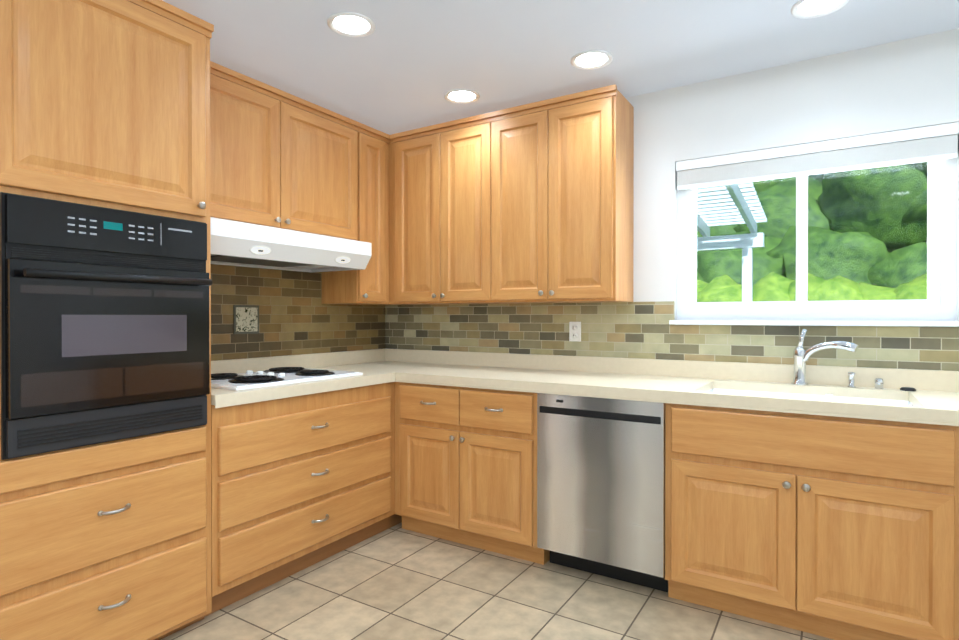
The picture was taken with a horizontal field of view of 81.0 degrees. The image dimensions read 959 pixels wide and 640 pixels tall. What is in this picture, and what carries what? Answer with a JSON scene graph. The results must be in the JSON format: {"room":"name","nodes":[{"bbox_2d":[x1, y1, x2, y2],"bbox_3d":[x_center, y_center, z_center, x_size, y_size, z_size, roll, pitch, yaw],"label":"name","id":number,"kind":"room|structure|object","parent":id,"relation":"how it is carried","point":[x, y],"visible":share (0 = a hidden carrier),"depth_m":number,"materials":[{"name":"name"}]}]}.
{"room":"kitchen","nodes":[
{"label":"kitchen","id":0,"kind":"room"},
{"bbox_2d":[161,522,833,639],"bbox_3d":[-0.380,1.275,0.566,4.480,0.100,5.880,0,0,32],"label":"floor","id":1,"kind":"structure","parent":0,"point":[397,582],"depth_m":2.38,"materials":[{"name":"tile"}]},
{"bbox_2d":[0,0,213,639],"bbox_3d":[-1.488,0.022,2.074,0.709,2.388,0.739,0,0,32],"label":"tall cabinet","id":2,"kind":"object","parent":1,"relation":"on","point":[106,282],"visible":1,"depth_m":1.90,"materials":[{"name":"brown wood"}]},
{"bbox_2d":[0,192,212,459],"bbox_3d":[-1.220,0.017,1.930,0.102,0.800,0.647,0,0,32],"label":"oven","id":3,"kind":"object","parent":2,"relation":"in","point":[104,307],"depth_m":1.87,"materials":[{"name":"black metal"}]},
{"bbox_2d":[204,382,401,616],"bbox_3d":[-0.854,0.773,3.139,0.663,0.874,1.725,0,0,32],"label":"base cabinet","id":4,"kind":"object","parent":1,"relation":"on","point":[299,483],"visible":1,"depth_m":2.60,"materials":[{"name":"brown wood"}]},
{"bbox_2d":[211,353,394,407],"bbox_3d":[-1.038,0.281,2.871,0.632,0.137,1.080,0,0,32],"label":"countertop","id":5,"kind":"structure","parent":4,"relation":"on","point":[376,368],"depth_m":3.03,"materials":[{"name":"white stone"}]},
{"bbox_2d":[211,367,362,390],"bbox_3d":[-1.045,0.280,2.838,0.510,0.033,0.760,0,0,32],"label":"cooktop","id":6,"kind":"object","parent":5,"relation":"in","point":[251,379],"visible":0.94,"depth_m":2.71,"materials":[{"name":"white ceramic"}]},
{"bbox_2d":[330,349,958,425],"bbox_3d":[0.929,0.354,2.661,4.195,0.282,0.646,0,0,32],"label":"countertop","id":7,"kind":"structure","parent":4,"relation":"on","point":[933,398],"depth_m":2.65,"materials":[{"name":"white stone"}]},
{"bbox_2d":[791,329,857,384],"bbox_3d":[1.552,0.170,2.533,0.257,0.258,0.114,0,0,32],"label":"faucet","id":8,"kind":"object","parent":7,"relation":"on","point":[801,355],"visible":1,"depth_m":2.58,"materials":[{"name":"silver metal"}]},
{"bbox_2d":[847,372,855,387],"bbox_3d":[1.651,0.263,2.494,0.034,0.071,0.053,0,0,32],"label":"soap dispenser","id":9,"kind":"object","parent":7,"relation":"on","point":[851,375],"visible":1,"depth_m":2.49,"materials":[{"name":"silver metal"}]},
{"bbox_2d":[875,378,883,388],"bbox_3d":[1.741,0.276,2.449,0.032,0.046,0.032,0,0,32],"label":"sprayer","id":10,"kind":"object","parent":7,"relation":"on","point":[879,383],"visible":0.98,"depth_m":2.44,"materials":[{"name":"silver metal"}]},
{"bbox_2d":[900,387,915,390],"bbox_3d":[1.821,0.293,2.388,0.055,0.013,0.055,0,0,32],"label":"air gap cap","id":11,"kind":"object","parent":7,"relation":"on","point":[907,389],"visible":1,"depth_m":2.37,"materials":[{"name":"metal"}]},
{"bbox_2d":[395,382,549,564],"bbox_3d":[0.048,0.773,3.202,0.908,0.874,0.663,0,0,32],"label":"base cabinet","id":12,"kind":"object","parent":1,"relation":"on","point":[465,465],"visible":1,"depth_m":2.92,"materials":[{"name":"brown wood"}]},
{"bbox_2d":[537,393,667,591],"bbox_3d":[0.685,0.781,2.799,0.596,0.862,0.580,0,0,32],"label":"dishwasher","id":13,"kind":"object","parent":1,"relation":"on","point":[601,486],"visible":0.83,"depth_m":2.54,"materials":[{"name":"silver metal"}]},
{"bbox_2d":[665,403,958,639],"bbox_3d":[1.361,0.778,2.387,0.984,0.874,0.656,0,0,32],"label":"base cabinet","id":14,"kind":"object","parent":1,"relation":"on","point":[838,528],"visible":0.98,"depth_m":2.11,"materials":[{"name":"brown wood"}]},
{"bbox_2d":[162,0,958,134],"bbox_3d":[-0.380,-1.265,0.551,4.480,0.100,5.880,0,0,32],"label":"ceiling","id":15,"kind":"structure","parent":0,"point":[406,65],"depth_m":2.49,"materials":[{"name":"paint"}]},
{"bbox_2d":[327,12,375,36],"bbox_3d":[-0.531,-1.221,2.331,0.195,0.008,0.195,0,0,32],"label":"recessed light","id":16,"kind":"object","parent":15,"relation":"in","point":[350,24],"visible":1,"depth_m":2.33,"materials":[{"name":"white"}]},
{"bbox_2d":[444,89,479,103],"bbox_3d":[-0.096,-1.226,3.085,0.195,0.008,0.195,0,0,32],"label":"recessed light","id":17,"kind":"object","parent":15,"relation":"in","point":[462,96],"visible":0.98,"depth_m":3.08,"materials":[{"name":"white"}]},
{"bbox_2d":[570,50,612,69],"bbox_3d":[0.528,-1.223,2.649,0.195,0.008,0.195,0,0,32],"label":"recessed light","id":18,"kind":"object","parent":15,"relation":"in","point":[590,59],"visible":1,"depth_m":2.64,"materials":[{"name":"white"}]},
{"bbox_2d":[791,0,848,18],"bbox_3d":[1.319,-1.220,2.179,0.195,0.008,0.195,0,0,32],"label":"recessed light","id":19,"kind":"object","parent":15,"relation":"in","point":[804,9],"visible":1,"depth_m":2.20,"materials":[{"name":"white"}]},
{"bbox_2d":[626,28,958,326],"bbox_3d":[1.139,-0.009,2.994,4.480,2.440,0.140,0,0,32],"label":"wall","id":20,"kind":"structure","parent":0,"point":[910,83],"depth_m":2.73,"materials":[{"name":"paint"}]},
{"bbox_2d":[394,112,489,304],"bbox_3d":[-0.152,-0.637,3.521,0.710,1.070,0.323,0,0,32],"label":"upper cabinet","id":21,"kind":"object","parent":20,"relation":"attached to","point":[442,170],"depth_m":3.37,"materials":[{"name":"brown wood"}]},
{"bbox_2d":[490,84,633,303],"bbox_3d":[0.455,-0.635,3.142,0.722,1.070,0.323,0,0,32],"label":"upper cabinet","id":22,"kind":"object","parent":20,"relation":"attached to","point":[530,203],"depth_m":2.98,"materials":[{"name":"brown wood"}]},
{"bbox_2d":[385,301,958,370],"bbox_3d":[1.101,0.098,2.933,4.200,0.394,0.006,0,0,32],"label":"tile backsplash","id":23,"kind":"structure","parent":20,"relation":"attached to","point":[642,330],"depth_m":3.07,"materials":[{"name":"tile"}]},
{"bbox_2d":[569,322,580,341],"bbox_3d":[0.555,0.067,3.262,0.070,0.114,0.009,0,0,32],"label":"electrical outlet plate","id":24,"kind":"object","parent":23,"relation":"attached to","point":[574,331],"visible":1,"depth_m":3.26,"materials":[{"name":"white plastic"}]},
{"bbox_2d":[669,320,958,325],"bbox_3d":[1.530,0.014,2.676,1.200,0.022,0.085,0,0,32],"label":"window sill","id":25,"kind":"structure","parent":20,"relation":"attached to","point":[826,323],"depth_m":2.60,"materials":[{"name":"white plastic"}]},
{"bbox_2d":[677,142,957,320],"bbox_3d":[1.570,-0.418,2.737,1.160,0.840,0.065,0,0,32],"label":"window","id":26,"kind":"structure","parent":20,"relation":"in","point":[939,303],"depth_m":2.66,"materials":[{"name":"white plastic"}]},
{"bbox_2d":[676,122,958,189],"bbox_3d":[1.540,-0.763,2.687,1.152,0.144,0.042,0,0,32],"label":"window blind","id":27,"kind":"object","parent":26,"relation":"attached to","point":[920,144],"visible":0.9,"depth_m":2.62,"materials":[{"name":"white plastic"}]},
{"bbox_3d":[-2.258,-0.001,1.648,0.140,2.440,5.740,0,0,32],"label":"wall","id":28,"kind":"structure","parent":0,"visible":0},
{"bbox_2d":[210,61,359,239],"bbox_3d":[-1.144,-0.808,2.959,0.351,0.738,1.128,0,0,32],"label":"upper cabinet","id":29,"kind":"object","parent":28,"relation":"attached to","point":[279,158],"visible":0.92,"depth_m":2.87,"materials":[{"name":"brown wood"}]},
{"bbox_2d":[210,217,371,272],"bbox_3d":[-1.101,-0.363,2.888,0.492,0.148,1.048,0,0,32],"label":"range hood","id":30,"kind":"object","parent":29,"relation":"attached to","point":[237,243],"visible":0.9,"depth_m":2.78,"materials":[{"name":"white metal"}]},
{"bbox_2d":[211,264,384,360],"bbox_3d":[-1.136,-0.009,3.308,0.006,0.604,1.722,0,0,32],"label":"tile backsplash","id":31,"kind":"structure","parent":28,"relation":"attached to","point":[297,316],"depth_m":3.29,"materials":[{"name":"tile"}]},
{"bbox_2d":[233,305,258,333],"bbox_3d":[-1.273,-0.003,3.072,0.008,0.156,0.156,0,0,32],"label":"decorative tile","id":32,"kind":"object","parent":31,"relation":"attached to","point":[245,319],"visible":1,"depth_m":3.06,"materials":[{"name":"ceramic"}]},
{"bbox_2d":[322,123,393,304],"bbox_3d":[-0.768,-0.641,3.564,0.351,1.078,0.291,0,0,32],"label":"upper cabinet","id":33,"kind":"object","parent":28,"relation":"attached to","point":[369,284],"visible":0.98,"depth_m":3.47,"materials":[{"name":"brown wood"}]},
{"label":"outside","id":34,"kind":"structure","parent":0,"visible":0},
{"bbox_3d":[9.843,1.440,15.258,34.000,0.100,29.850,0,0,32],"label":"lawn","id":35,"kind":"structure","parent":34,"visible":0},
{"bbox_2d":[697,182,766,301],"bbox_3d":[1.230,0.095,4.983,2.090,2.809,3.290,0,0,32],"label":"patio cover","id":36,"kind":"object","parent":35,"relation":"on","point":[714,212],"depth_m":5.63,"materials":[{"name":"white paint"}]},
{"bbox_2d":[697,162,927,301],"bbox_3d":[8.156,-2.516,13.095,18.868,8.629,11.537,0,0,32],"label":"trees","id":37,"kind":"object","parent":35,"relation":"on","point":[761,256],"depth_m":9.88,"materials":[{"name":"green plant"}]}
]}

